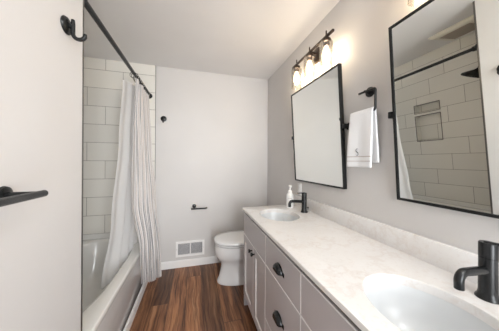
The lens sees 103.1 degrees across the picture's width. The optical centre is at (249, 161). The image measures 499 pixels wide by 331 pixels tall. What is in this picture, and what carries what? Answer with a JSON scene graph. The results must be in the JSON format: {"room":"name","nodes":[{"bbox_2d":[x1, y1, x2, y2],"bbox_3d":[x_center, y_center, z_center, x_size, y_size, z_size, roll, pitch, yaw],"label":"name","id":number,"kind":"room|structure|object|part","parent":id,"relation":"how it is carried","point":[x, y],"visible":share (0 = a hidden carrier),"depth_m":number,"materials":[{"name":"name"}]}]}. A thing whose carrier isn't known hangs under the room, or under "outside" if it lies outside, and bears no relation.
{"room":"bathroom","nodes":[
{"label":"bathroom","id":0,"kind":"room"},
{"bbox_2d":[0,0,82,330],"bbox_3d":[-0.891,0.085,-0.237,0.857,2.440,2.120,0,0,-16],"label":"wall","id":1,"kind":"structure","parent":0,"point":[41,64],"depth_m":0.66,"materials":[{"name":"paint"}]},
{"bbox_2d":[0,186,47,206],"bbox_3d":[-0.532,0.090,0.254,0.098,0.046,0.640,0,0,-16],"label":"towel bar","id":2,"kind":"object","parent":1,"relation":"attached to","point":[7,196],"visible":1,"depth_m":0.51,"materials":[{"name":"black metal"}]},
{"bbox_3d":[-0.653,0.089,0.529,0.012,0.046,0.046,0,0,-16],"label":"mounting plate","id":3,"kind":"part","parent":2,"relation":"part of","materials":[{"name":"black metal"}]},
{"bbox_3d":[-0.611,0.089,0.540,0.083,0.013,0.013,0,0,-16],"label":"post","id":4,"kind":"part","parent":2,"relation":"part of","materials":[{"name":"black metal"}]},
{"bbox_2d":[60,15,86,41],"bbox_3d":[-0.691,-0.525,0.791,0.071,0.090,0.068,0,0,-16],"label":"robe hook","id":5,"kind":"object","parent":1,"relation":"attached to","point":[68,27],"visible":1,"depth_m":0.78,"materials":[{"name":"black metal"}]},
{"bbox_3d":[-0.720,-0.536,0.783,0.012,0.068,0.068,0,0,-16],"label":"plate","id":6,"kind":"part","parent":5,"relation":"part of","materials":[{"name":"black metal"}]},
{"bbox_2d":[81,0,83,330],"bbox_3d":[-0.766,0.086,0.904,0.006,2.440,0.012,0,0,-16],"label":"trim","id":7,"kind":"structure","parent":1,"relation":"attached to","point":[83,0],"depth_m":0.90,"materials":[{"name":"grey metal"}]},
{"bbox_2d":[86,66,267,261],"bbox_3d":[-0.932,0.084,2.467,2.424,2.440,0.100,0,0,-16],"label":"wall","id":8,"kind":"structure","parent":0,"point":[212,143],"depth_m":2.52,"materials":[{"name":"paint"}]},
{"bbox_2d":[83,57,155,234],"bbox_3d":[-1.507,-0.168,2.249,0.798,1.942,0.010,0,0,-16],"label":"wall tile","id":9,"kind":"structure","parent":8,"relation":"attached to","point":[103,78],"depth_m":2.21,"materials":[{"name":"tile"}]},
{"bbox_2d":[84,0,151,98],"bbox_3d":[-0.979,-0.768,1.619,0.062,0.062,1.486,0,0,-16],"label":"shower rod","id":10,"kind":"object","parent":9,"relation":"attached to","point":[87,5],"visible":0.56,"depth_m":1.21,"materials":[{"name":"black metal"}]},
{"bbox_2d":[101,72,148,288],"bbox_3d":[-1.142,0.110,1.883,0.206,1.786,0.638,0,0,-16],"label":"liner","id":11,"kind":"object","parent":10,"relation":"hanging from","point":[123,233],"visible":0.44,"depth_m":1.72,"materials":[{"name":"white"}]},
{"bbox_2d":[131,73,160,283],"bbox_3d":[-0.992,0.171,1.992,0.245,1.912,0.562,0,0,-16],"label":"shower curtain","id":12,"kind":"object","parent":10,"relation":"hanging from","point":[143,186],"visible":0.99,"depth_m":1.87,"materials":[{"name":"fabric"}]},
{"bbox_2d":[155,73,155,164],"bbox_3d":[-1.122,0.053,2.356,0.004,2.380,0.012,0,0,-16],"label":"trim","id":13,"kind":"structure","parent":8,"relation":"attached to","point":[155,73],"depth_m":2.35,"materials":[{"name":"grey tile"}]},
{"bbox_2d":[176,239,203,257],"bbox_3d":[-0.736,1.081,2.464,0.341,0.188,0.014,0,0,-16],"label":"air vent","id":14,"kind":"object","parent":8,"relation":"in","point":[191,247],"visible":1,"depth_m":2.46,"materials":[{"name":"white metal"}]},
{"bbox_2d":[161,256,220,269],"bbox_3d":[-0.442,1.262,2.546,1.422,0.090,0.014,0,0,-16],"label":"baseboard","id":15,"kind":"structure","parent":8,"relation":"attached to","point":[211,259],"depth_m":2.45,"materials":[{"name":"white wood"}]},
{"bbox_2d":[191,204,207,209],"bbox_3d":[-0.623,0.564,2.462,0.196,0.055,0.076,0,0,-16],"label":"toilet paper holder","id":16,"kind":"object","parent":8,"relation":"attached to","point":[193,205],"visible":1,"depth_m":2.44,"materials":[{"name":"black metal"}]},
{"bbox_2d":[129,262,256,330],"bbox_3d":[0.045,1.360,0.859,1.588,0.100,3.726,0,0,-16],"label":"floor","id":17,"kind":"structure","parent":0,"point":[191,298],"depth_m":1.80,"materials":[{"name":"wood"}]},
{"bbox_2d":[214,230,243,285],"bbox_3d":[-0.020,0.966,2.243,0.758,0.688,0.430,0,0,-16],"label":"toilet","id":18,"kind":"object","parent":17,"relation":"on","point":[229,246],"visible":0.44,"depth_m":2.10,"materials":[{"name":"white ceramic"}]},
{"bbox_3d":[-0.141,0.881,2.209,0.495,0.023,0.372,0,0,-16],"label":"seat","id":19,"kind":"part","parent":18,"relation":"part of","materials":[{"name":"white ceramic"}]},
{"bbox_3d":[-0.143,0.850,2.209,0.500,0.038,0.378,0,0,-16],"label":"lid","id":20,"kind":"part","parent":18,"relation":"part of","materials":[{"name":"white ceramic"}]},
{"bbox_2d":[244,212,360,330],"bbox_3d":[0.412,0.880,1.074,0.566,0.864,1.677,0,0,-16],"label":"vanity cabinet","id":21,"kind":"object","parent":17,"relation":"on","point":[279,296],"visible":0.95,"depth_m":1.04,"materials":[{"name":"paint"}]},
{"bbox_3d":[-0.003,0.932,1.669,0.020,0.553,0.300,0,0,-16],"label":"door","id":22,"kind":"part","parent":21,"relation":"part of","materials":[{"name":"paint"}]},
{"bbox_3d":[0.073,0.933,1.394,0.020,0.553,0.266,0,0,-16],"label":"door","id":23,"kind":"part","parent":21,"relation":"part of","materials":[{"name":"paint"}]},
{"bbox_3d":[0.166,1.103,1.055,0.020,0.213,0.433,0,0,-16],"label":"drawer","id":24,"kind":"part","parent":21,"relation":"part of","materials":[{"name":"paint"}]},
{"bbox_3d":[0.144,0.824,1.048,0.026,0.040,0.094,0,0,-16],"label":"cup pull","id":25,"kind":"part","parent":21,"relation":"part of","materials":[{"name":"black metal"}]},
{"bbox_3d":[0.145,0.562,1.048,0.026,0.040,0.094,0,0,-16],"label":"cup pull","id":26,"kind":"part","parent":21,"relation":"part of","materials":[{"name":"black metal"}]},
{"bbox_3d":[0.168,0.826,1.055,0.020,0.338,0.433,0,0,-16],"label":"drawer","id":27,"kind":"part","parent":21,"relation":"part of","materials":[{"name":"paint"}]},
{"bbox_3d":[0.169,0.565,1.055,0.020,0.181,0.433,0,0,-16],"label":"drawer","id":28,"kind":"part","parent":21,"relation":"part of","materials":[{"name":"paint"}]},
{"bbox_3d":[0.270,0.934,0.684,0.020,0.553,0.332,0,0,-16],"label":"door","id":29,"kind":"part","parent":21,"relation":"part of","materials":[{"name":"paint"}]},
{"bbox_2d":[242,194,498,330],"bbox_3d":[0.426,0.394,1.074,0.547,0.132,1.711,0,0,-16],"label":"countertop","id":30,"kind":"structure","parent":21,"relation":"on","point":[343,252],"depth_m":0.83,"materials":[{"name":"stone"}]},
{"bbox_2d":[261,212,297,220],"bbox_3d":[0.237,0.541,1.590,0.330,0.164,0.409,0,0,-16],"label":"sink","id":31,"kind":"object","parent":30,"relation":"in","point":[275,216],"visible":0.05,"depth_m":1.75,"materials":[{"name":"white ceramic"}]},
{"bbox_2d":[286,185,293,207],"bbox_3d":[0.374,0.324,1.832,0.066,0.206,0.067,0,0,-34],"label":"soap bottle","id":32,"kind":"object","parent":30,"relation":"on","point":[289,196],"visible":0.99,"depth_m":1.81,"materials":[{"name":"white plastic"}]},
{"bbox_2d":[288,192,308,212],"bbox_3d":[0.410,0.344,1.650,0.189,0.166,0.058,0,0,-16],"label":"faucet","id":33,"kind":"object","parent":30,"relation":"on","point":[303,201],"visible":1,"depth_m":1.64,"materials":[{"name":"black metal"}]},
{"bbox_3d":[0.384,0.347,1.643,0.136,0.058,0.025,0,0,-16],"label":"spout","id":34,"kind":"part","parent":33,"relation":"part of","materials":[{"name":"black metal"}]},
{"bbox_2d":[364,282,496,330],"bbox_3d":[0.520,0.543,0.569,0.330,0.164,0.409,0,0,-16],"label":"sink","id":35,"kind":"object","parent":30,"relation":"in","point":[407,308],"visible":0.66,"depth_m":0.70,"materials":[{"name":"white ceramic"}]},
{"bbox_2d":[453,240,498,304],"bbox_3d":[0.703,0.340,0.612,0.188,0.178,0.081,0,0,2],"label":"faucet","id":36,"kind":"object","parent":30,"relation":"on","point":[487,270],"visible":1,"depth_m":0.60,"materials":[{"name":"black metal"}]},
{"bbox_3d":[0.674,0.349,0.601,0.136,0.058,0.025,0,0,-16],"label":"spout","id":37,"kind":"part","parent":36,"relation":"part of","materials":[{"name":"black metal"}]},
{"bbox_3d":[0.767,0.256,0.601,0.016,0.008,0.074,0,0,-41],"label":"lever","id":38,"kind":"part","parent":36,"relation":"part of","materials":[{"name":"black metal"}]},
{"bbox_2d":[84,0,339,79],"bbox_3d":[-0.391,-1.182,0.733,2.524,0.100,3.726,0,0,-16],"label":"ceiling","id":39,"kind":"structure","parent":0,"point":[243,38],"depth_m":1.74,"materials":[{"name":"paint"}]},
{"bbox_2d":[346,107,378,167],"bbox_3d":[0.648,-0.129,1.135,0.068,0.326,0.170,0,0,-16],"label":"hand towel","id":40,"kind":"object","parent":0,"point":[363,145],"visible":1,"depth_m":1.10,"materials":[{"name":"white fabric"}]},
{"bbox_2d":[267,0,498,253],"bbox_3d":[0.769,0.095,1.058,0.100,2.440,3.726,0,0,-16],"label":"wall","id":41,"kind":"structure","parent":0,"point":[360,36],"depth_m":1.19,"materials":[{"name":"paint"}]},
{"bbox_2d":[297,183,301,194],"bbox_3d":[0.478,0.266,1.898,0.008,0.110,0.072,0,0,-16],"label":"outlet","id":42,"kind":"object","parent":41,"relation":"attached to","point":[299,186],"visible":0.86,"depth_m":1.89,"materials":[{"name":"white plastic"}]},
{"bbox_2d":[291,29,333,88],"bbox_3d":[0.503,-0.799,1.612,0.126,0.259,0.576,0,0,-16],"label":"vanity light","id":43,"kind":"object","parent":41,"relation":"attached to","point":[315,55],"visible":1,"depth_m":1.58,"materials":[{"name":"glass"}]},
{"bbox_3d":[0.430,-0.759,1.811,0.093,0.178,0.093,0,0,-16],"label":"lamp shade","id":44,"kind":"part","parent":43,"relation":"part of","materials":[{"name":"clear glass"}]},
{"bbox_3d":[0.487,-0.759,1.608,0.093,0.178,0.093,0,0,-16],"label":"lamp shade","id":45,"kind":"part","parent":43,"relation":"part of","materials":[{"name":"clear glass"}]},
{"bbox_3d":[0.487,-0.767,1.608,0.060,0.109,0.060,0,0,-16],"label":"bulb","id":46,"kind":"part","parent":43,"relation":"part of","materials":[{"name":"white glass"}]},
{"bbox_3d":[0.555,-0.869,1.627,0.018,0.120,0.116,0,0,-16],"label":"plate","id":47,"kind":"part","parent":43,"relation":"part of","materials":[{"name":"brown metal"}]},
{"bbox_3d":[0.543,-0.759,1.404,0.093,0.178,0.093,0,0,-16],"label":"lamp shade","id":48,"kind":"part","parent":43,"relation":"part of","materials":[{"name":"clear glass"}]},
{"bbox_3d":[0.543,-0.767,1.404,0.060,0.109,0.060,0,0,-16],"label":"bulb","id":49,"kind":"part","parent":43,"relation":"part of","materials":[{"name":"white glass"}]},
{"bbox_2d":[291,63,348,188],"bbox_3d":[0.525,-0.229,1.622,0.074,0.828,0.748,0,0,-16],"label":"mirror","id":50,"kind":"object","parent":41,"relation":"attached to","point":[318,125],"visible":0.87,"depth_m":1.51,"materials":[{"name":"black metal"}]},
{"bbox_2d":[358,87,376,110],"bbox_3d":[0.669,-0.348,1.137,0.056,0.157,0.175,0,0,-16],"label":"towel ring","id":51,"kind":"object","parent":41,"relation":"attached to","point":[370,91],"visible":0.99,"depth_m":1.08,"materials":[{"name":"black metal"}]},
{"bbox_3d":[0.691,-0.398,1.138,0.014,0.058,0.058,0,0,-16],"label":"mounting plate","id":52,"kind":"part","parent":51,"relation":"part of","materials":[{"name":"black metal"}]},
{"bbox_2d":[294,194,477,283],"bbox_3d":[0.680,0.379,1.145,0.020,0.100,1.711,0,0,-16],"label":"backsplash","id":53,"kind":"structure","parent":41,"relation":"attached to","point":[450,258],"depth_m":0.93,"materials":[{"name":"stone"}]},
{"bbox_2d":[407,0,413,6],"bbox_3d":[0.780,-0.798,0.614,0.126,0.259,0.576,0,0,-16],"label":"vanity light","id":54,"kind":"object","parent":41,"relation":"attached to","point":[410,3],"visible":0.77,"depth_m":0.86,"materials":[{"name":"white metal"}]},
{"bbox_2d":[388,0,498,218],"bbox_3d":[0.793,-0.227,0.641,0.084,0.828,0.748,0,0,-16],"label":"mirror","id":55,"kind":"object","parent":41,"relation":"attached to","point":[444,54],"visible":1,"depth_m":0.75,"materials":[{"name":"black metal"}]},
{"bbox_3d":[-1.406,1.352,1.550,0.836,0.099,1.616,0,0,-16],"label":"floor","id":56,"kind":"structure","parent":0,"visible":0},
{"bbox_2d":[82,233,142,330],"bbox_3d":[-1.334,1.053,1.523,0.755,0.497,1.482,0,0,-16],"label":"bathtub","id":57,"kind":"object","parent":56,"relation":"on","point":[109,308],"visible":0.49,"depth_m":1.63,"materials":[{"name":"white ceramic"}]},
{"bbox_2d":[123,281,147,330],"bbox_3d":[-0.961,1.263,1.626,0.018,0.082,1.478,0,0,-16],"label":"trim","id":58,"kind":"structure","parent":57,"relation":"attached to","point":[127,327],"depth_m":1.68,"materials":[{"name":"white"}]}
]}

